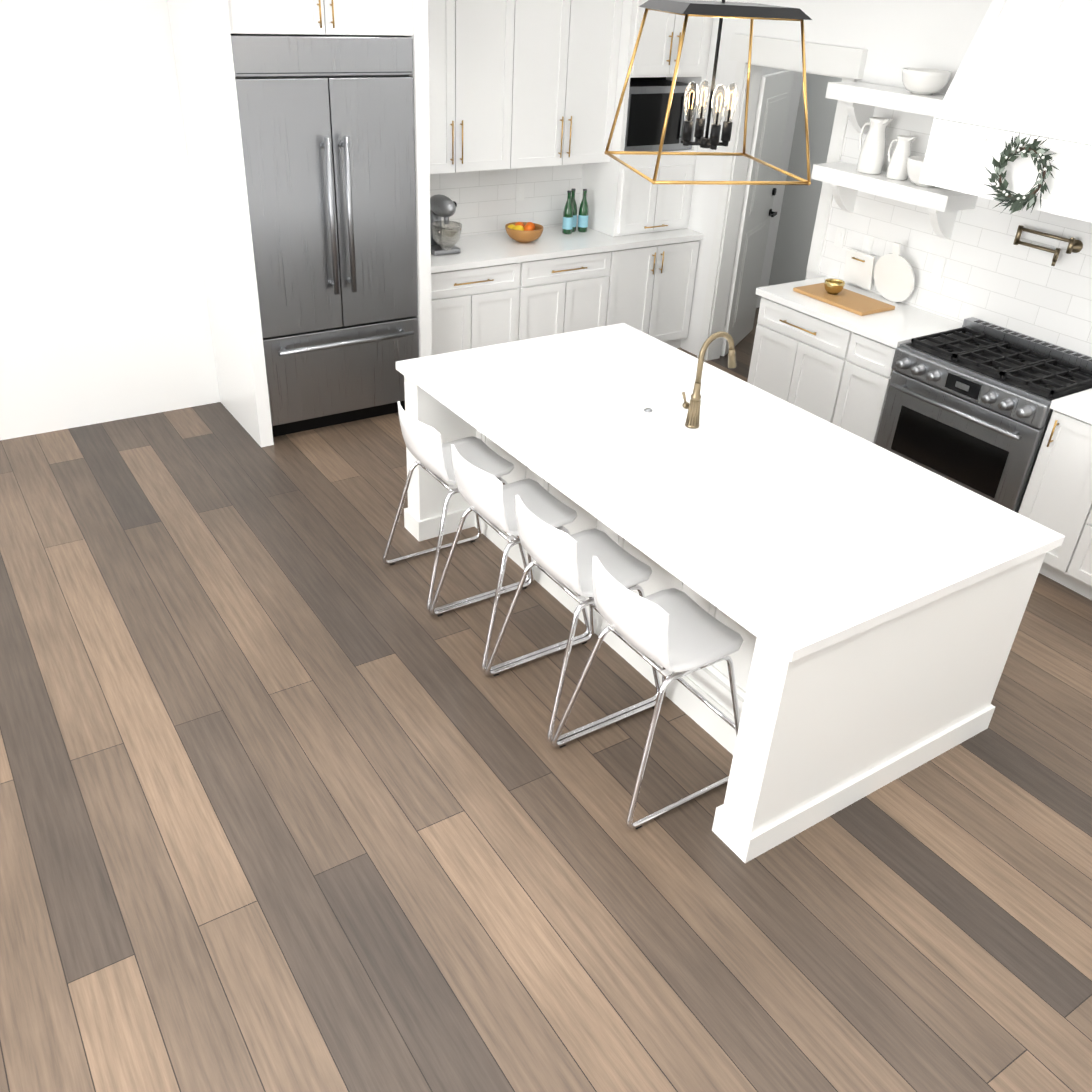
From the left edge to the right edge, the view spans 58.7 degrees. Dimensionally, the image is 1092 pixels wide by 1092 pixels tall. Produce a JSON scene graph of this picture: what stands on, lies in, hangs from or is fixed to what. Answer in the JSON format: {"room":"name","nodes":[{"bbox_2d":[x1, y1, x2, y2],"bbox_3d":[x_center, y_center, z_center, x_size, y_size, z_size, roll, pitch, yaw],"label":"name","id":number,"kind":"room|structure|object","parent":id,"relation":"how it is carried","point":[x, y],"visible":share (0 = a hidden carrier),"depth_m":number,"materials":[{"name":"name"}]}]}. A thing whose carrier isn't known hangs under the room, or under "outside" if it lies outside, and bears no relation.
{"room":"kitchen","nodes":[
{"label":"kitchen","id":0,"kind":"room"},
{"bbox_2d":[0,0,802,439],"bbox_3d":[-2.493,-2.122,5.644,13.000,2.850,0.150,-17,36,-29],"label":"wall","id":1,"kind":"structure","parent":0,"point":[104,314],"depth_m":5.63,"materials":[{"name":"white paint"}]},
{"bbox_2d":[0,307,1091,1091],"bbox_3d":[0.289,1.501,2.745,13.000,0.100,13.000,-17,36,-29],"label":"floor","id":2,"kind":"structure","parent":0,"point":[298,793],"depth_m":3.39,"materials":[{"name":"brown wood"}]},
{"bbox_2d":[231,34,418,436],"bbox_3d":[-1.401,-1.877,5.928,1.010,2.243,0.851,-17,36,-29],"label":"fridge","id":3,"kind":"object","parent":2,"relation":"on","point":[327,128],"visible":0.83,"depth_m":5.57,"materials":[{"name":"grey metal"}]},
{"bbox_2d":[167,0,714,446],"bbox_3d":[-0.405,-2.430,6.354,3.618,2.848,0.858,-17,36,-29],"label":"tall cabinet","id":4,"kind":"object","parent":2,"relation":"on","point":[508,95],"visible":0.9,"depth_m":6.42,"materials":[{"name":"white painted wood"},{"name":"brass"}]},
{"bbox_2d":[430,194,461,255],"bbox_3d":[-0.687,-2.135,6.438,0.207,0.366,0.322,-17,36,-29],"label":"stand mixer","id":5,"kind":"object","parent":4,"relation":"on","point":[444,206],"visible":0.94,"depth_m":6.39,"materials":[{"name":"silver metal"}]},
{"bbox_2d":[505,222,542,242],"bbox_3d":[-0.154,-2.223,6.870,0.270,0.125,0.270,-17,36,-29],"label":"fruit bowl","id":6,"kind":"object","parent":4,"relation":"on","point":[525,232],"visible":1,"depth_m":6.80,"materials":[{"name":"brown wood"}]},
{"bbox_2d":[562,188,588,233],"bbox_3d":[0.209,-2.463,7.133,0.220,0.300,0.125,-17,36,-29],"label":"bottles","id":7,"kind":"object","parent":4,"relation":"on","point":[569,218],"visible":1,"depth_m":7.11,"materials":[{"name":"green glass"}]},
{"bbox_2d":[624,80,698,151],"bbox_3d":[0.732,-3.113,7.030,0.638,0.428,0.398,-17,36,-29],"label":"microwave","id":8,"kind":"object","parent":4,"relation":"in","point":[647,105],"visible":0.58,"depth_m":6.89,"materials":[{"name":"grey metal"}]},
{"bbox_2d":[382,401,529,611],"bbox_3d":[-0.427,-0.245,4.604,0.568,0.906,0.506,-17,36,-29],"label":"stool","id":9,"kind":"object","parent":2,"relation":"on","point":[430,451],"visible":0.79,"depth_m":4.50,"materials":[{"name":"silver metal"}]},
{"bbox_2d":[430,444,589,671],"bbox_3d":[-0.147,-0.013,4.245,0.568,0.906,0.506,-17,36,-29],"label":"stool","id":10,"kind":"object","parent":2,"relation":"on","point":[489,498],"visible":0.77,"depth_m":4.13,"materials":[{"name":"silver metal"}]},
{"bbox_2d":[485,494,659,742],"bbox_3d":[0.132,0.218,3.887,0.568,0.906,0.506,-17,36,-29],"label":"stool","id":11,"kind":"object","parent":2,"relation":"on","point":[562,560],"visible":0.92,"depth_m":3.76,"materials":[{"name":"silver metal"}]},
{"bbox_2d":[552,556,742,829],"bbox_3d":[0.412,0.449,3.528,0.568,0.906,0.506,-17,36,-29],"label":"stool","id":12,"kind":"object","parent":2,"relation":"on","point":[676,634],"visible":0.94,"depth_m":3.40,"materials":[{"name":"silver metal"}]},
{"bbox_2d":[399,371,1056,862],"bbox_3d":[0.558,-0.053,4.393,1.372,0.890,2.642,-17,36,-29],"label":"kitchen island","id":13,"kind":"object","parent":2,"relation":"on","point":[823,732],"depth_m":3.50,"materials":[{"name":"white wood"}]},
{"bbox_2d":[396,323,1064,662],"bbox_3d":[0.581,-0.451,4.154,1.400,0.040,2.670,-17,36,-29],"label":"island countertop","id":14,"kind":"structure","parent":13,"relation":"on","point":[828,538],"depth_m":3.75,"materials":[{"name":"white stone"}]},
{"bbox_2d":[682,331,736,428],"bbox_3d":[0.711,-0.733,4.194,0.239,0.412,0.102,-17,36,-29],"label":"faucet","id":15,"kind":"object","parent":14,"relation":"on","point":[693,415],"visible":1,"depth_m":4.16,"materials":[{"name":"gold metal"}]},
{"bbox_2d":[684,395,811,450],"bbox_3d":[0.887,-0.443,4.412,0.436,0.234,0.626,-17,36,-29],"label":"sink","id":16,"kind":"object","parent":14,"relation":"in","point":[742,420],"depth_m":4.40,"materials":[{"name":"white ceramic"}]},
{"bbox_2d":[747,287,846,420],"bbox_3d":[1.797,-1.144,6.286,0.648,0.930,0.778,-17,36,-29],"label":"base cabinet","id":17,"kind":"object","parent":2,"relation":"on","point":[832,364],"depth_m":6.05,"materials":[{"name":"white wood"}]},
{"bbox_2d":[827,322,898,443],"bbox_3d":[2.103,-0.891,5.893,0.648,0.930,0.340,-17,36,-29],"label":"base cabinet","id":18,"kind":"object","parent":2,"relation":"on","point":[866,357],"depth_m":5.68,"materials":[{"name":"white wood"}]},
{"bbox_2d":[875,317,1091,512],"bbox_3d":[2.418,-0.615,5.410,0.713,0.986,0.922,-17,36,-29],"label":"range","id":19,"kind":"object","parent":2,"relation":"on","point":[967,404],"visible":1,"depth_m":5.17,"materials":[{"name":"silver metal"}]},
{"bbox_2d":[1018,274,1091,580],"bbox_3d":[2.833,-0.776,4.711,0.648,2.020,0.330,-17,36,-29],"label":"base cabinet","id":20,"kind":"object","parent":2,"relation":"on","point":[1060,481],"depth_m":4.82,"materials":[{"name":"white wood"}]},
{"bbox_2d":[1055,486,1091,599],"bbox_3d":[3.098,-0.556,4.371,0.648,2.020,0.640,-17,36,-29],"label":"base cabinet","id":21,"kind":"object","parent":2,"relation":"on","point":[1076,574],"depth_m":4.82,"materials":[{"name":"white wood"}]},
{"bbox_2d":[768,73,841,285],"bbox_3d":[2.869,-2.874,7.398,0.150,2.850,2.580,-17,36,-29],"label":"wall","id":22,"kind":"structure","parent":0,"point":[798,214],"depth_m":8.24,"materials":[{"name":"grey paint"}]},
{"bbox_2d":[680,0,992,354],"bbox_3d":[4.113,-0.454,3.492,0.130,2.850,11.630,-17,36,-29],"label":"wall","id":23,"kind":"structure","parent":0,"point":[894,38],"depth_m":5.87,"materials":[{"name":"white paint"}]},
{"bbox_2d":[720,70,794,355],"bbox_3d":[1.632,-2.559,7.544,0.713,2.020,0.435,-17,36,-29],"label":"hall door","id":24,"kind":"structure","parent":23,"relation":"in","point":[769,127],"depth_m":7.41,"materials":[{"name":"white paint"}]},
{"bbox_2d":[697,34,867,360],"bbox_3d":[1.595,-2.262,6.814,0.175,2.280,1.140,-17,36,-29],"label":"door frame","id":25,"kind":"structure","parent":23,"relation":"attached to","point":[846,64],"depth_m":6.65,"materials":[{"name":"white paint"}]},
{"bbox_2d":[861,235,873,254],"bbox_3d":[2.033,-1.899,6.138,0.008,0.118,0.072,-17,36,-29],"label":"electrical outlet","id":26,"kind":"object","parent":23,"relation":"attached to","point":[868,241],"depth_m":6.13,"materials":[{"name":"white paint"}]},
{"bbox_2d":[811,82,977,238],"bbox_3d":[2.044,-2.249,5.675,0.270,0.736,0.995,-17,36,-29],"label":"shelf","id":27,"kind":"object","parent":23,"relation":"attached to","point":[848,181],"visible":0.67,"depth_m":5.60,"materials":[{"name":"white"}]},
{"bbox_2d":[856,117,893,173],"bbox_3d":[1.939,-2.387,5.774,0.150,0.306,0.207,-17,36,-29],"label":"pitcher","id":28,"kind":"object","parent":27,"relation":"on","point":[871,155],"visible":1,"depth_m":5.73,"materials":[{"name":"white ceramic"}]},
{"bbox_2d":[886,135,917,179],"bbox_3d":[2.057,-2.267,5.654,0.124,0.235,0.171,-17,36,-29],"label":"pitcher","id":29,"kind":"object","parent":27,"relation":"on","point":[897,166],"visible":0.96,"depth_m":5.62,"materials":[{"name":"white ceramic"}]},
{"bbox_2d":[907,156,934,186],"bbox_3d":[2.169,-2.122,5.516,0.250,0.140,0.250,-17,36,-29],"label":"bowl","id":30,"kind":"object","parent":27,"relation":"on","point":[914,166],"visible":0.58,"depth_m":5.48,"materials":[{"name":"white ceramic"}]},
{"bbox_2d":[902,67,950,94],"bbox_3d":[2.103,-2.580,5.397,0.260,0.120,0.260,-17,36,-29],"label":"bowl","id":31,"kind":"object","parent":27,"relation":"on","point":[923,81],"visible":1,"depth_m":5.32,"materials":[{"name":"white ceramic"}]},
{"bbox_2d":[875,196,1091,441],"bbox_3d":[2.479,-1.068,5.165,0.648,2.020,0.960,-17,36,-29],"label":"backsplash","id":32,"kind":"structure","parent":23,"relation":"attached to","point":[987,277],"depth_m":5.44,"materials":[{"name":"white tile"}]},
{"bbox_2d":[919,0,1091,222],"bbox_3d":[2.572,-2.157,4.506,0.582,1.124,1.390,-17,36,-29],"label":"range hood","id":33,"kind":"object","parent":23,"relation":"attached to","point":[1025,69],"visible":0.9,"depth_m":4.62,"materials":[{"name":"white paint"}]},
{"bbox_2d":[983,132,1058,213],"bbox_3d":[2.240,-1.753,4.589,0.084,0.380,0.366,-17,36,-29],"label":"wreath","id":34,"kind":"object","parent":33,"relation":"attached to","point":[1018,201],"visible":1,"depth_m":4.59,"materials":[{"name":"green plant"}]},
{"bbox_2d":[1013,225,1082,265],"bbox_3d":[2.643,-1.592,5.147,0.113,0.170,0.346,-17,36,-29],"label":"pot filler","id":35,"kind":"object","parent":23,"relation":"attached to","point":[1075,245],"visible":1,"depth_m":5.11,"materials":[{"name":"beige metal"}]},
{"bbox_2d":[763,106,915,317],"bbox_3d":[1.804,-1.627,6.030,0.648,2.020,0.848,-17,36,-29],"label":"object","id":36,"kind":"object","parent":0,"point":[833,259],"depth_m":6.17,"materials":[{"name":"white"}]},
{"bbox_2d":[793,283,894,315],"bbox_3d":[1.839,-1.533,6.009,0.300,0.022,0.560,-17,36,-29],"label":"cutting board","id":37,"kind":"object","parent":36,"relation":"on","point":[854,302],"visible":0.79,"depth_m":5.95,"materials":[{"name":"brown wood"}]},
{"bbox_2d":[824,278,844,294],"bbox_3d":[1.789,-1.609,6.035,0.124,0.075,0.124,-17,36,-29],"label":"bowl","id":38,"kind":"object","parent":37,"relation":"on","point":[833,286],"visible":1,"depth_m":6.00,"materials":[{"name":"gold metal"}]},
{"bbox_2d":[844,248,874,289],"bbox_3d":[1.990,-1.762,6.178,0.058,0.210,0.220,-17,36,-29],"label":"rectangular board","id":39,"kind":"object","parent":36,"relation":"on","point":[859,269],"visible":0.98,"depth_m":6.17,"materials":[{"name":"white ceramic"}]},
{"bbox_2d":[874,242,914,301],"bbox_3d":[2.129,-1.671,5.933,0.093,0.365,0.300,-17,36,-29],"label":"board","id":40,"kind":"object","parent":36,"relation":"on","point":[894,279],"visible":0.98,"depth_m":5.93,"materials":[{"name":"white wood"}]},
{"bbox_2d":[847,114,933,337],"bbox_3d":[2.126,-1.360,5.617,0.648,2.020,0.327,-17,36,-29],"label":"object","id":41,"kind":"object","parent":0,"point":[892,221],"depth_m":5.86,"materials":[{"name":"white"}]},
{"bbox_3d":[0.432,-1.024,1.227,13.000,0.100,13.000,-17,36,-29],"label":"ceiling","id":42,"kind":"structure","parent":0,"visible":0},
{"bbox_2d":[604,0,811,184],"bbox_3d":[0.593,-1.737,3.340,0.584,0.835,0.582,-5,32,-13],"label":"pendant light","id":43,"kind":"object","parent":42,"relation":"hanging from","point":[721,10],"visible":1,"depth_m":3.36,"materials":[{"name":"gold metal"}]}
]}

